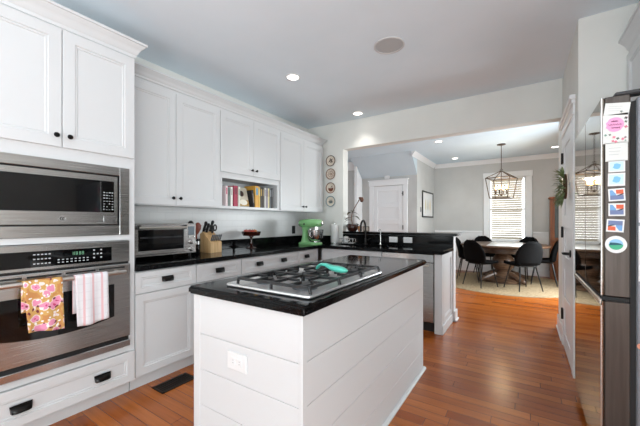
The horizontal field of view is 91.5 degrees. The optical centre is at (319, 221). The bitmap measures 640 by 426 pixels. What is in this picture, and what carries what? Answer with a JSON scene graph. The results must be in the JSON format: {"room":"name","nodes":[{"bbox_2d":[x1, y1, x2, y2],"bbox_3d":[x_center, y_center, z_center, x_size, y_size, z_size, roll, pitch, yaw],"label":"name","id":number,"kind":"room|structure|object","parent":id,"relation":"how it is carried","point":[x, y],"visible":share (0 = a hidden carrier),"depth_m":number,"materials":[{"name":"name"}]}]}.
{"room":"kitchen","nodes":[
{"label":"kitchen","id":0,"kind":"room"},
{"bbox_2d":[134,56,306,239],"bbox_3d":[-2.606,-0.133,1.515,0.120,2.735,8.870,0,0,33],"label":"wall","id":1,"kind":"structure","parent":0,"point":[139,60],"depth_m":3.50,"materials":[{"name":"white paint"}]},
{"bbox_2d":[134,76,219,208],"bbox_3d":[-1.416,-0.653,2.870,0.380,1.033,0.967,0,0,33],"label":"upper cabinet","id":2,"kind":"object","parent":1,"relation":"attached to","point":[177,135],"visible":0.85,"depth_m":2.77,"materials":[{"name":"white wood"}]},
{"bbox_2d":[134,206,307,239],"bbox_3d":[-1.018,0.025,3.817,0.006,0.380,2.977,0,0,33],"label":"backsplash","id":3,"kind":"structure","parent":1,"relation":"attached to","point":[230,223],"depth_m":3.73,"materials":[{"name":"tile"}]},
{"bbox_2d":[209,108,279,210],"bbox_3d":[-0.892,-0.653,3.667,0.380,1.033,0.940,0,0,33],"label":"upper cabinet","id":4,"kind":"object","parent":1,"relation":"attached to","point":[249,148],"visible":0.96,"depth_m":3.55,"materials":[{"name":"white wood"}]},
{"bbox_2d":[222,185,227,205],"bbox_3d":[-1.066,-0.274,3.373,0.173,0.218,0.030,0,0,33],"label":"book","id":5,"kind":"object","parent":4,"relation":"in","point":[224,188],"visible":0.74,"depth_m":3.32,"materials":[{"name":"white paper"}]},
{"bbox_2d":[230,187,232,205],"bbox_3d":[-1.029,-0.271,3.430,0.173,0.211,0.030,0,0,33],"label":"book","id":6,"kind":"object","parent":4,"relation":"in","point":[231,188],"visible":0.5,"depth_m":3.38,"materials":[{"name":"white paper"}]},
{"bbox_2d":[228,186,237,205],"bbox_3d":[-1.002,-0.279,3.481,0.183,0.227,0.058,0,0,33],"label":"book","id":7,"kind":"object","parent":4,"relation":"in","point":[235,188],"visible":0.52,"depth_m":3.43,"materials":[{"name":"red paper"}]},
{"bbox_2d":[240,188,248,206],"bbox_3d":[-0.901,-0.281,3.596,0.075,0.223,0.170,0,0,33],"label":"cookbook","id":8,"kind":"object","parent":4,"relation":"in","point":[244,202],"visible":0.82,"depth_m":3.61,"materials":[{"name":"beige paper"}]},
{"bbox_2d":[247,190,254,206],"bbox_3d":[-0.846,-0.268,3.693,0.161,0.201,0.051,0,0,33],"label":"book","id":9,"kind":"object","parent":4,"relation":"in","point":[250,194],"visible":0.53,"depth_m":3.66,"materials":[{"name":"black paper"}]},
{"bbox_2d":[244,186,258,206],"bbox_3d":[-0.823,-0.294,3.752,0.183,0.257,0.058,0,0,33],"label":"book","id":10,"kind":"object","parent":4,"relation":"in","point":[255,189],"visible":0.57,"depth_m":3.70,"materials":[{"name":"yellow paper"}]},
{"bbox_2d":[260,187,261,207],"bbox_3d":[-0.779,-0.289,3.811,0.173,0.247,0.032,0,0,33],"label":"book","id":11,"kind":"object","parent":4,"relation":"in","point":[260,187],"visible":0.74,"depth_m":3.76,"materials":[{"name":"grey paper"}]},
{"bbox_2d":[262,187,263,207],"bbox_3d":[-0.759,-0.289,3.841,0.173,0.247,0.032,0,0,33],"label":"book","id":12,"kind":"object","parent":4,"relation":"in","point":[262,187],"visible":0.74,"depth_m":3.78,"materials":[{"name":"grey paper"}]},
{"bbox_2d":[221,235,330,248],"bbox_3d":[-0.810,0.269,3.679,0.494,0.104,2.978,0,0,33],"label":"backsplash","id":13,"kind":"structure","parent":1,"relation":"attached to","point":[235,243],"depth_m":4.19,"materials":[{"name":"stone"}]},
{"bbox_2d":[268,130,322,212],"bbox_3d":[-0.359,-0.653,4.478,0.380,1.033,1.000,0,0,33],"label":"upper cabinet","id":14,"kind":"object","parent":1,"relation":"attached to","point":[301,160],"visible":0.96,"depth_m":4.33,"materials":[{"name":"white wood"}]},
{"bbox_2d":[134,61,327,145],"bbox_3d":[-0.861,-1.214,3.703,0.390,0.086,2.970,0,0,33],"label":"crown molding","id":15,"kind":"structure","parent":14,"relation":"attached to","point":[142,71],"depth_m":3.11,"materials":[{"name":"white wood"}]},
{"bbox_2d":[49,270,587,425],"bbox_3d":[0.662,1.285,2.556,8.700,0.100,14.200,0,0,33],"label":"floor","id":16,"kind":"structure","parent":0,"point":[504,361],"depth_m":2.41,"materials":[{"name":"brown wood"}]},
{"bbox_2d":[0,0,147,425],"bbox_3d":[-1.774,-0.018,2.056,0.676,2.505,0.908,0,0,33],"label":"tall cabinet","id":17,"kind":"object","parent":16,"relation":"on","point":[67,76],"visible":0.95,"depth_m":1.89,"materials":[{"name":"white wood"}]},
{"bbox_2d":[0,152,128,238],"bbox_3d":[-1.718,-0.139,1.985,0.418,0.460,0.759,0,0,33],"label":"microwave oven","id":18,"kind":"object","parent":17,"relation":"in","point":[40,196],"visible":1,"depth_m":1.86,"materials":[{"name":"metal"}]},
{"bbox_2d":[0,240,129,385],"bbox_3d":[-1.706,0.498,1.977,0.548,0.734,0.759,0,0,33],"label":"wall oven","id":19,"kind":"object","parent":17,"relation":"in","point":[23,354],"visible":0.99,"depth_m":1.85,"materials":[{"name":"silver metal"}]},
{"bbox_2d":[21,277,64,332],"bbox_3d":[-1.539,0.468,1.739,0.054,0.298,0.177,0,0,33],"label":"dish towel","id":20,"kind":"object","parent":19,"relation":"hanging from","point":[42,302],"visible":1,"depth_m":1.73,"materials":[{"name":"fabric"}]},
{"bbox_2d":[72,271,108,326],"bbox_3d":[-1.414,0.475,1.930,0.054,0.311,0.177,0,0,33],"label":"dish towel","id":21,"kind":"object","parent":19,"relation":"hanging from","point":[90,291],"visible":1,"depth_m":1.91,"materials":[{"name":"white fabric"}]},
{"bbox_2d":[129,264,195,390],"bbox_3d":[-1.432,0.798,2.604,0.644,0.873,0.498,0,0,33],"label":"base cabinet","id":22,"kind":"object","parent":16,"relation":"on","point":[163,301],"visible":0.61,"depth_m":2.42,"materials":[{"name":"white wood"}]},
{"bbox_2d":[134,234,453,271],"bbox_3d":[-0.095,0.273,3.209,2.214,0.175,2.978,0,0,33],"label":"countertop","id":23,"kind":"structure","parent":22,"relation":"on","point":[436,245],"depth_m":3.78,"materials":[{"name":"stone"}]},
{"bbox_2d":[134,223,195,260],"bbox_3d":[-1.439,0.170,2.768,0.374,0.301,0.577,0,0,33],"label":"toaster oven","id":24,"kind":"object","parent":23,"relation":"on","point":[150,240],"visible":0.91,"depth_m":2.66,"materials":[{"name":"metal"}]},
{"bbox_2d":[191,239,199,254],"bbox_3d":[-1.221,0.245,3.058,0.094,0.150,0.094,0,0,33],"label":"utensil holder","id":25,"kind":"object","parent":23,"relation":"on","point":[197,240],"visible":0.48,"depth_m":3.03,"materials":[{"name":"silver glass"}]},
{"bbox_2d":[196,222,200,238],"bbox_3d":[-1.203,0.150,3.073,0.026,0.281,0.074,0,0,33],"label":"wooden spoon","id":26,"kind":"object","parent":25,"relation":"in","point":[198,225],"visible":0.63,"depth_m":3.06,"materials":[{"name":"brown wood"}]},
{"bbox_2d":[200,231,221,252],"bbox_3d":[-1.140,0.213,3.259,0.175,0.214,0.135,0,0,33],"label":"knife block","id":27,"kind":"object","parent":23,"relation":"on","point":[206,246],"visible":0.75,"depth_m":3.21,"materials":[{"name":"brown wood"}]},
{"bbox_2d":[209,224,216,232],"bbox_3d":[-1.133,0.078,3.292,0.034,0.097,0.095,0,0,33],"label":"scissors","id":28,"kind":"object","parent":27,"relation":"on","point":[212,230],"visible":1,"depth_m":3.28,"materials":[{"name":"black"}]},
{"bbox_2d":[241,231,260,247],"bbox_3d":[-0.832,0.220,3.778,0.232,0.200,0.232,0,0,33],"label":"cake stand","id":29,"kind":"object","parent":23,"relation":"on","point":[251,235],"visible":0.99,"depth_m":3.72,"materials":[{"name":"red glass"}]},
{"bbox_2d":[241,231,260,235],"bbox_3d":[-0.832,0.150,3.778,0.232,0.059,0.232,0,0,33],"label":"bowl","id":30,"kind":"object","parent":29,"relation":"on","point":[257,233],"depth_m":3.69,"materials":[{"name":"red glass"}]},
{"bbox_2d":[298,219,323,244],"bbox_3d":[-0.133,0.142,4.328,0.377,0.356,0.276,0,0,33],"label":"stand mixer","id":31,"kind":"object","parent":23,"relation":"on","point":[315,235],"visible":1,"depth_m":4.27,"materials":[{"name":"green metal"}]},
{"bbox_2d":[308,230,323,241],"bbox_3d":[-0.060,0.198,4.306,0.231,0.169,0.231,0,0,12],"label":"bowl","id":32,"kind":"object","parent":31,"relation":"on","point":[314,235],"depth_m":4.22,"materials":[{"name":"silver metal"}]},
{"bbox_2d":[330,222,338,242],"bbox_3d":[0.220,0.165,4.678,0.130,0.310,0.130,0,0,33],"label":"paper towel roll","id":33,"kind":"object","parent":23,"relation":"on","point":[334,228],"visible":0.97,"depth_m":4.63,"materials":[{"name":"white paper"}]},
{"bbox_2d":[339,238,355,243],"bbox_3d":[0.401,0.283,4.571,0.250,0.073,0.090,0,0,33],"label":"dish rack","id":34,"kind":"object","parent":23,"relation":"on","point":[346,242],"visible":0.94,"depth_m":4.56,"materials":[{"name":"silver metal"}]},
{"bbox_2d":[360,220,370,243],"bbox_3d":[0.603,0.148,4.347,0.183,0.344,0.110,0,0,-32],"label":"faucet","id":35,"kind":"object","parent":23,"relation":"on","point":[362,221],"visible":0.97,"depth_m":4.38,"materials":[{"name":"brown metal"}]},
{"bbox_2d":[151,372,193,393],"bbox_3d":[-1.111,1.232,2.388,0.150,0.006,0.280,0,0,33],"label":"floor vent","id":36,"kind":"object","parent":16,"relation":"in","point":[181,379],"visible":0.93,"depth_m":2.38,"materials":[{"name":"brown metal"}]},
{"bbox_2d":[191,259,240,363],"bbox_3d":[-1.156,0.798,3.024,0.644,0.873,0.503,0,0,33],"label":"base cabinet","id":37,"kind":"object","parent":16,"relation":"on","point":[211,271],"visible":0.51,"depth_m":2.83,"materials":[{"name":"white wood"}]},
{"bbox_2d":[240,251,298,275],"bbox_3d":[-0.761,0.798,3.626,0.644,0.873,0.933,0,0,33],"label":"base cabinet","id":38,"kind":"object","parent":16,"relation":"on","point":[250,265],"visible":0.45,"depth_m":3.40,"materials":[{"name":"white wood"}]},
{"bbox_2d":[189,255,425,425],"bbox_3d":[0.117,0.778,2.093,0.724,0.914,1.743,0,0,33],"label":"kitchen island","id":39,"kind":"object","parent":16,"relation":"on","point":[350,355],"visible":0.94,"depth_m":1.47,"materials":[{"name":"white wood"}]},
{"bbox_2d":[228,350,246,373],"bbox_3d":[-0.371,0.627,1.392,0.122,0.078,0.009,0,0,33],"label":"wall outlet","id":40,"kind":"object","parent":39,"relation":"attached to","point":[236,361],"visible":1,"depth_m":1.39,"materials":[{"name":"white plastic"}]},
{"bbox_2d":[231,357,235,365],"bbox_3d":[-0.390,0.627,1.401,0.030,0.034,0.003,0,0,33],"label":"receptacle","id":41,"kind":"object","parent":40,"relation":"attached to","point":[233,359],"depth_m":1.40,"materials":[{"name":"grey plastic"}]},
{"bbox_2d":[237,359,241,367],"bbox_3d":[-0.356,0.627,1.379,0.030,0.034,0.003,0,0,33],"label":"receptacle","id":42,"kind":"object","parent":40,"relation":"attached to","point":[239,361],"depth_m":1.38,"materials":[{"name":"grey plastic"}]},
{"bbox_2d":[189,255,425,316],"bbox_3d":[0.117,0.341,2.093,0.724,0.039,1.743,0,0,33],"label":"island countertop","id":43,"kind":"structure","parent":39,"relation":"on","point":[390,267],"depth_m":1.48,"materials":[{"name":"stone"}]},
{"bbox_2d":[226,261,381,298],"bbox_3d":[-0.042,0.297,1.745,0.517,0.047,0.790,0,0,33],"label":"gas cooktop","id":44,"kind":"object","parent":43,"relation":"in","point":[304,281],"visible":0.91,"depth_m":1.56,"materials":[{"name":"silver metal"}]},
{"bbox_2d":[316,263,347,272],"bbox_3d":[0.055,0.249,1.685,0.226,0.044,0.071,0,0,37],"label":"spoon rest","id":45,"kind":"object","parent":44,"relation":"on","point":[338,269],"visible":1,"depth_m":1.64,"materials":[{"name":"teal ceramic"}]},
{"bbox_2d":[299,249,317,264],"bbox_3d":[-0.387,0.798,4.194,0.644,0.873,0.423,0,0,33],"label":"drawer","id":46,"kind":"object","parent":16,"relation":"on","point":[311,255],"visible":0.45,"depth_m":4.02,"materials":[{"name":"white wood"}]},
{"bbox_2d":[321,248,381,259],"bbox_3d":[0.525,0.798,4.244,0.878,0.873,0.560,0,0,33],"label":"base cabinet","id":47,"kind":"object","parent":16,"relation":"on","point":[326,253],"visible":0.23,"depth_m":4.07,"materials":[{"name":"white wood"}]},
{"bbox_2d":[382,252,433,331],"bbox_3d":[1.138,0.800,3.814,0.610,0.870,0.595,0,0,33],"label":"dishwasher","id":48,"kind":"object","parent":16,"relation":"on","point":[428,268],"visible":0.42,"depth_m":3.48,"materials":[{"name":"silver"}]},
{"bbox_2d":[434,251,452,334],"bbox_3d":[1.448,0.798,3.636,0.090,0.873,0.562,0,0,33],"label":"end panel","id":49,"kind":"object","parent":16,"relation":"on","point":[443,316],"visible":0.85,"depth_m":3.43,"materials":[{"name":"white wood"}]},
{"bbox_2d":[456,272,558,297],"bbox_3d":[3.697,1.229,6.282,2.500,0.012,2.500,0,0,33],"label":"round rug","id":50,"kind":"object","parent":16,"relation":"on","point":[471,282],"visible":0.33,"depth_m":5.78,"materials":[{"name":"wicker"}]},
{"bbox_2d":[456,237,478,280],"bbox_3d":[3.172,0.779,6.721,0.524,0.882,0.505,0,0,30],"label":"dining chair","id":51,"kind":"object","parent":50,"relation":"on","point":[459,246],"visible":0.52,"depth_m":6.64,"materials":[{"name":"plastic"}]},
{"bbox_2d":[462,240,498,288],"bbox_3d":[3.026,0.779,5.938,0.524,0.882,0.505,0,0,-20],"label":"dining chair","id":52,"kind":"object","parent":50,"relation":"on","point":[474,253],"visible":1,"depth_m":5.81,"materials":[{"name":"plastic"}]},
{"bbox_2d":[473,236,494,272],"bbox_3d":[3.869,0.779,7.254,0.505,0.882,0.524,0,0,3],"label":"dining chair","id":53,"kind":"object","parent":50,"relation":"on","point":[479,238],"visible":0.36,"depth_m":7.42,"materials":[{"name":"plastic"}]},
{"bbox_2d":[460,241,550,284],"bbox_3d":[3.784,0.842,6.452,1.610,0.760,1.610,0,0,33],"label":"dining table","id":54,"kind":"object","parent":50,"relation":"on","point":[502,253],"visible":0.68,"depth_m":6.26,"materials":[{"name":"brown wood"}]},
{"bbox_2d":[486,241,522,246],"bbox_3d":[3.826,0.461,6.424,0.580,0.003,1.440,0,0,33],"label":"table runner","id":55,"kind":"object","parent":54,"relation":"on","point":[511,244],"visible":0.94,"depth_m":6.23,"materials":[{"name":"white fabric"}]},
{"bbox_2d":[503,241,543,291],"bbox_3d":[3.650,0.779,5.588,0.505,0.882,0.524,0,0,-4],"label":"dining chair","id":56,"kind":"object","parent":50,"relation":"on","point":[529,254],"visible":1,"depth_m":5.42,"materials":[{"name":"plastic"}]},
{"bbox_2d":[511,237,537,278],"bbox_3d":[4.479,0.779,6.853,0.524,0.882,0.505,0,0,-27],"label":"dining chair","id":57,"kind":"object","parent":50,"relation":"on","point":[526,239],"visible":0.19,"depth_m":6.93,"materials":[{"name":"plastic"}]},
{"bbox_2d":[531,240,558,286],"bbox_3d":[4.394,0.779,6.087,0.524,0.882,0.505,0,0,34],"label":"dining chair","id":58,"kind":"object","parent":50,"relation":"on","point":[553,255],"visible":0.7,"depth_m":5.89,"materials":[{"name":"plastic"}]},
{"bbox_2d":[548,197,558,279],"bbox_3d":[5.315,0.355,6.567,0.818,1.760,0.325,0,0,33],"label":"china cabinet","id":59,"kind":"object","parent":16,"relation":"on","point":[553,210],"visible":0.22,"depth_m":6.63,"materials":[{"name":"brown wood"}]},
{"bbox_2d":[574,89,639,425],"bbox_3d":[1.943,0.309,1.615,0.886,1.852,0.912,0,0,33],"label":"refrigerator","id":60,"kind":"object","parent":16,"relation":"on","point":[607,283],"visible":0.98,"depth_m":1.47,"materials":[{"name":"grey metal"}]},
{"bbox_2d":[603,113,627,143],"bbox_3d":[1.369,-0.430,1.446,0.087,0.135,0.003,0,0,33],"label":"greeting card","id":61,"kind":"object","parent":60,"relation":"attached to","point":[615,127],"visible":1,"depth_m":1.45,"materials":[{"name":"white paper"}]},
{"bbox_2d":[606,219,624,231],"bbox_3d":[1.369,0.019,1.446,0.064,0.062,0.002,0,0,33],"label":"magnet","id":62,"kind":"object","parent":60,"relation":"attached to","point":[613,225],"visible":1,"depth_m":1.45,"materials":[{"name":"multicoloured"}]},
{"bbox_2d":[608,220,622,230],"bbox_3d":[1.368,0.019,1.446,0.052,0.049,0.001,0,0,33],"label":"photo","id":63,"kind":"object","parent":62,"relation":"attached to","point":[613,225],"depth_m":1.45,"materials":[{"name":"multicoloured paper"}]},
{"bbox_2d":[605,236,626,252],"bbox_3d":[1.371,0.106,1.445,0.076,0.080,0.002,0,0,33],"label":"magnet","id":64,"kind":"object","parent":60,"relation":"attached to","point":[614,244],"visible":1,"depth_m":1.44,"materials":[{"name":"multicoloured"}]},
{"bbox_2d":[609,239,622,244],"bbox_3d":[1.371,0.106,1.445,0.050,0.050,0.001,0,0,33],"label":"picture","id":65,"kind":"object","parent":64,"relation":"on","point":[611,241],"depth_m":1.44,"materials":[{"name":"blue"}]},
{"bbox_2d":[609,245,622,249],"bbox_3d":[1.371,0.119,1.445,0.050,0.025,0.001,0,0,33],"label":"picture","id":66,"kind":"object","parent":64,"relation":"attached to","point":[611,247],"depth_m":1.44,"materials":[{"name":"green paper"}]},
{"bbox_2d":[605,141,627,161],"bbox_3d":[1.372,-0.323,1.444,0.076,0.086,0.002,0,0,33],"label":"paper note","id":67,"kind":"object","parent":60,"relation":"attached to","point":[616,151],"visible":1,"depth_m":1.44,"materials":[{"name":"white paper"}]},
{"bbox_2d":[608,203,624,215],"bbox_3d":[1.373,-0.055,1.444,0.057,0.059,0.002,0,0,33],"label":"magnet","id":68,"kind":"object","parent":60,"relation":"attached to","point":[614,209],"visible":1,"depth_m":1.44,"materials":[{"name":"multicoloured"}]},
{"bbox_2d":[610,205,623,214],"bbox_3d":[1.373,-0.055,1.443,0.047,0.046,0.001,0,0,33],"label":"photo","id":69,"kind":"object","parent":68,"relation":"attached to","point":[614,209],"depth_m":1.44,"materials":[{"name":"multicoloured paper"}]},
{"bbox_2d":[608,173,624,185],"bbox_3d":[1.372,-0.195,1.444,0.060,0.061,0.002,0,0,33],"label":"postcard","id":70,"kind":"object","parent":60,"relation":"attached to","point":[614,179],"visible":1,"depth_m":1.44,"materials":[{"name":"white"}]},
{"bbox_2d":[608,160,624,172],"bbox_3d":[1.373,-0.256,1.444,0.057,0.053,0.002,0,0,33],"label":"postcard","id":71,"kind":"object","parent":60,"relation":"attached to","point":[613,166],"visible":1,"depth_m":1.44,"materials":[{"name":"white"}]},
{"bbox_2d":[603,102,630,115],"bbox_3d":[1.374,-0.521,1.443,0.093,0.066,0.002,0,0,33],"label":"note card","id":72,"kind":"object","parent":60,"relation":"attached to","point":[610,108],"visible":1,"depth_m":1.44,"materials":[{"name":"white paper"}]},
{"bbox_2d":[608,188,625,200],"bbox_3d":[1.373,-0.124,1.444,0.060,0.061,0.002,0,0,33],"label":"magnet","id":73,"kind":"object","parent":60,"relation":"attached to","point":[618,194],"visible":1,"depth_m":1.44,"materials":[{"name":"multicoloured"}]},
{"bbox_2d":[610,189,623,199],"bbox_3d":[1.373,-0.124,1.443,0.049,0.047,0.001,0,0,33],"label":"photo","id":74,"kind":"object","parent":73,"relation":"attached to","point":[615,194],"depth_m":1.44,"materials":[{"name":"multicoloured paper"}]},
{"bbox_2d":[639,226,639,280],"bbox_3d":[1.483,0.145,1.376,0.112,0.250,0.003,0,0,33],"label":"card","id":75,"kind":"object","parent":60,"relation":"attached to","point":[639,226],"visible":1,"depth_m":1.40,"materials":[{"name":"white paper"}]},
{"bbox_2d":[52,0,639,163],"bbox_3d":[0.662,-1.550,2.556,8.700,0.100,14.200,0,0,33],"label":"ceiling","id":76,"kind":"structure","parent":0,"point":[242,50],"depth_m":2.75,"materials":[{"name":"paint"}]},
{"bbox_2d":[285,74,300,80],"bbox_3d":[-0.280,-1.496,3.239,0.156,0.006,0.156,0,0,33],"label":"recessed light","id":77,"kind":"object","parent":76,"relation":"in","point":[292,77],"visible":1,"depth_m":3.24,"materials":[{"name":"white"}]},
{"bbox_2d":[374,37,404,53],"bbox_3d":[0.588,-1.496,2.658,0.256,0.008,0.256,0,0,33],"label":"ceiling speaker","id":78,"kind":"object","parent":76,"relation":"attached to","point":[387,45],"visible":1,"depth_m":2.65,"materials":[{"name":"grey plastic"}]},
{"bbox_2d":[485,143,517,198],"bbox_3d":[3.522,-0.973,6.062,0.440,1.052,0.440,0,0,-42],"label":"lantern chandelier","id":79,"kind":"object","parent":76,"relation":"hanging from","point":[501,144],"visible":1,"depth_m":6.06,"materials":[{"name":"brown metal"}]},
{"bbox_2d":[348,170,353,230],"bbox_3d":[0.376,-0.133,8.320,1.650,2.735,0.120,0,0,33],"label":"wall","id":80,"kind":"structure","parent":0,"point":[350,173],"depth_m":7.98,"materials":[{"name":"white paint"}]},
{"bbox_2d":[348,162,353,170],"bbox_3d":[0.318,-1.399,8.214,1.610,0.200,0.120,0,0,33],"label":"trim","id":81,"kind":"structure","parent":80,"relation":"attached to","point":[350,164],"depth_m":7.91,"materials":[{"name":"white wood"}]},
{"bbox_2d":[354,166,361,230],"bbox_3d":[0.971,-0.045,7.672,0.058,2.560,0.430,0,0,33],"label":"wall","id":82,"kind":"structure","parent":0,"point":[357,178],"depth_m":7.52,"materials":[{"name":"white paint"}]},
{"bbox_2d":[350,151,416,178],"bbox_3d":[1.443,-1.277,7.182,1.435,0.444,0.489,0,0,33],"label":"ceiling","id":83,"kind":"structure","parent":0,"point":[398,163],"depth_m":7.13,"materials":[{"name":"paint"}]},
{"bbox_2d":[362,175,411,231],"bbox_3d":[1.595,-0.133,7.447,1.232,2.735,0.120,0,0,33],"label":"wall","id":84,"kind":"structure","parent":0,"point":[365,184],"depth_m":7.60,"materials":[{"name":"white paint"}]},
{"bbox_2d":[368,178,408,231],"bbox_3d":[1.592,0.122,7.344,0.995,2.225,0.055,0,0,33],"label":"door","id":85,"kind":"structure","parent":84,"relation":"in","point":[388,204],"depth_m":7.34,"materials":[{"name":"white wood"}]},
{"bbox_2d":[412,159,433,231],"bbox_3d":[2.556,-0.133,7.678,0.120,2.735,1.560,0,0,33],"label":"wall","id":86,"kind":"structure","parent":0,"point":[424,178],"depth_m":7.29,"materials":[{"name":"white paint"}]},
{"bbox_2d":[412,151,435,167],"bbox_3d":[2.501,-1.449,7.415,0.075,0.100,1.900,0,0,33],"label":"trim","id":87,"kind":"structure","parent":86,"relation":"attached to","point":[415,154],"depth_m":7.24,"materials":[{"name":"white wood"}]},
{"bbox_2d":[422,190,432,217],"bbox_3d":[2.671,-0.415,7.721,0.024,0.630,1.000,0,0,33],"label":"framed picture","id":88,"kind":"object","parent":86,"relation":"attached to","point":[427,197],"visible":1,"depth_m":7.69,"materials":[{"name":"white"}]},
{"bbox_2d":[307,78,562,321],"bbox_3d":[1.208,-0.133,4.226,3.278,2.735,0.150,0,0,33],"label":"wall","id":89,"kind":"structure","parent":0,"point":[542,102],"depth_m":4.00,"materials":[{"name":"white paint"}]},
{"bbox_2d":[326,196,334,206],"bbox_3d":[0.166,-0.310,4.805,0.168,0.168,0.024,0,0,33],"label":"decorative plate","id":90,"kind":"object","parent":89,"relation":"attached to","point":[330,200],"visible":1,"depth_m":4.81,"materials":[{"name":"beige ceramic"}]},
{"bbox_2d":[326,155,334,165],"bbox_3d":[0.166,-0.933,4.805,0.168,0.168,0.024,0,0,33],"label":"decorative plate","id":91,"kind":"object","parent":89,"relation":"attached to","point":[330,160],"visible":1,"depth_m":4.81,"materials":[{"name":"beige ceramic"}]},
{"bbox_2d":[326,182,334,192],"bbox_3d":[0.166,-0.517,4.805,0.168,0.168,0.024,0,0,33],"label":"decorative plate","id":92,"kind":"object","parent":89,"relation":"attached to","point":[330,187],"visible":1,"depth_m":4.81,"materials":[{"name":"beige ceramic"}]},
{"bbox_2d":[326,168,334,178],"bbox_3d":[0.166,-0.731,4.805,0.168,0.168,0.024,0,0,33],"label":"decorative plate","id":93,"kind":"object","parent":89,"relation":"attached to","point":[330,173],"visible":1,"depth_m":4.81,"materials":[{"name":"beige ceramic"}]},
{"bbox_2d":[389,237,397,241],"bbox_3d":[0.997,0.245,4.243,0.118,0.074,0.009,0,0,33],"label":"wall outlet","id":94,"kind":"object","parent":89,"relation":"attached to","point":[391,239],"visible":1,"depth_m":4.24,"materials":[{"name":"white plastic"}]},
{"bbox_2d":[343,234,452,247],"bbox_3d":[0.993,0.253,4.264,1.547,0.136,0.019,0,0,33],"label":"backsplash","id":95,"kind":"structure","parent":89,"relation":"attached to","point":[430,241],"depth_m":4.14,"materials":[{"name":"stone"}]},
{"bbox_2d":[343,231,461,235],"bbox_3d":[1.108,0.164,4.399,1.590,0.034,0.390,0,0,33],"label":"bar","id":96,"kind":"object","parent":89,"relation":"on","point":[344,232],"visible":0.98,"depth_m":4.17,"materials":[{"name":"stone"}]},
{"bbox_2d":[345,197,363,230],"bbox_3d":[0.512,-0.109,4.689,0.314,0.510,0.176,0,0,33],"label":"potted orchid","id":97,"kind":"object","parent":96,"relation":"on","point":[354,226],"visible":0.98,"depth_m":4.64,"materials":[{"name":"brown plant"}]},
{"bbox_2d":[403,237,411,242],"bbox_3d":[1.163,0.245,4.134,0.118,0.074,0.009,0,0,33],"label":"wall outlet","id":98,"kind":"object","parent":89,"relation":"attached to","point":[405,239],"visible":1,"depth_m":4.13,"materials":[{"name":"white plastic"}]},
{"bbox_2d":[454,308,458,321],"bbox_3d":[1.061,1.170,4.329,1.580,0.130,0.169,0,0,33],"label":"baseboard","id":99,"kind":"structure","parent":89,"relation":"attached to","point":[456,317],"depth_m":3.87,"materials":[{"name":"white wood"}]},
{"bbox_2d":[434,158,558,236],"bbox_3d":[4.460,-0.133,7.444,3.560,2.735,0.140,0,0,33],"label":"wall","id":100,"kind":"structure","parent":0,"point":[458,191],"depth_m":7.76,"materials":[{"name":"white paint"}]},
{"bbox_2d":[435,230,548,233],"bbox_3d":[4.062,0.258,7.603,2.440,0.045,0.029,0,0,33],"label":"trim","id":101,"kind":"structure","parent":100,"relation":"attached to","point":[435,230],"depth_m":7.79,"materials":[{"name":"white wood"}]},
{"bbox_2d":[435,153,558,168],"bbox_3d":[4.409,-1.449,7.347,3.300,0.100,0.075,0,0,33],"label":"trim","id":102,"kind":"structure","parent":100,"relation":"attached to","point":[550,155],"depth_m":7.43,"materials":[{"name":"white wood"}]},
{"bbox_2d":[455,232,548,270],"bbox_3d":[4.067,0.688,7.610,2.440,0.815,0.011,0,0,33],"label":"wainscoting","id":103,"kind":"structure","parent":100,"relation":"attached to","point":[542,238],"depth_m":7.21,"materials":[{"name":"white"}]},
{"bbox_2d":[456,264,548,276],"bbox_3d":[4.420,1.165,7.373,3.290,0.140,0.019,0,0,33],"label":"baseboard","id":104,"kind":"structure","parent":100,"relation":"attached to","point":[542,273],"depth_m":7.25,"materials":[{"name":"white wood"}]},
{"bbox_2d":[483,170,532,241],"bbox_3d":[4.448,-0.310,7.416,1.050,1.730,0.200,0,0,33],"label":"window","id":105,"kind":"structure","parent":100,"relation":"in","point":[527,175],"depth_m":7.31,"materials":[{"name":"white"}]},
{"bbox_2d":[491,178,522,239],"bbox_3d":[4.441,-0.297,7.428,0.655,1.434,0.058,0,0,33],"label":"window blind","id":106,"kind":"object","parent":105,"relation":"attached to","point":[496,216],"visible":0.93,"depth_m":7.42,"materials":[{"name":"beige plastic"}]},
{"bbox_2d":[559,3,637,321],"bbox_3d":[2.743,-0.133,2.736,0.920,2.735,1.615,0,0,33],"label":"wall","id":107,"kind":"structure","parent":0,"point":[596,66],"depth_m":2.27,"materials":[{"name":"white paint"}]},
{"bbox_2d":[556,314,561,340],"bbox_3d":[2.646,1.160,3.449,0.023,0.150,0.550,0,0,33],"label":"baseboard","id":108,"kind":"structure","parent":107,"relation":"attached to","point":[559,322],"depth_m":3.43,"materials":[{"name":"white wood"}]},
{"bbox_2d":[558,94,575,378],"bbox_3d":[2.217,0.122,2.839,0.070,2.225,0.960,0,0,33],"label":"door","id":109,"kind":"structure","parent":107,"relation":"in","point":[567,123],"depth_m":2.73,"materials":[{"name":"white wood"}]},
{"bbox_2d":[551,167,566,206],"bbox_3d":[2.159,-0.303,2.833,0.126,0.388,0.345,0,0,33],"label":"wreath","id":110,"kind":"object","parent":109,"relation":"hanging from","point":[560,196],"visible":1,"depth_m":2.76,"materials":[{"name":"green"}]},
{"bbox_3d":[3.111,-0.132,0.409,2.250,2.735,2.100,0,0,33],"label":"wall","id":111,"kind":"structure","parent":0,"visible":0},
{"bbox_2d":[618,1,639,100],"bbox_3d":[2.095,-0.965,1.556,0.697,0.600,1.062,0,0,33],"label":"upper cabinet","id":112,"kind":"object","parent":111,"relation":"attached to","point":[630,37],"visible":0.73,"depth_m":2.03,"materials":[{"name":"white wood"}]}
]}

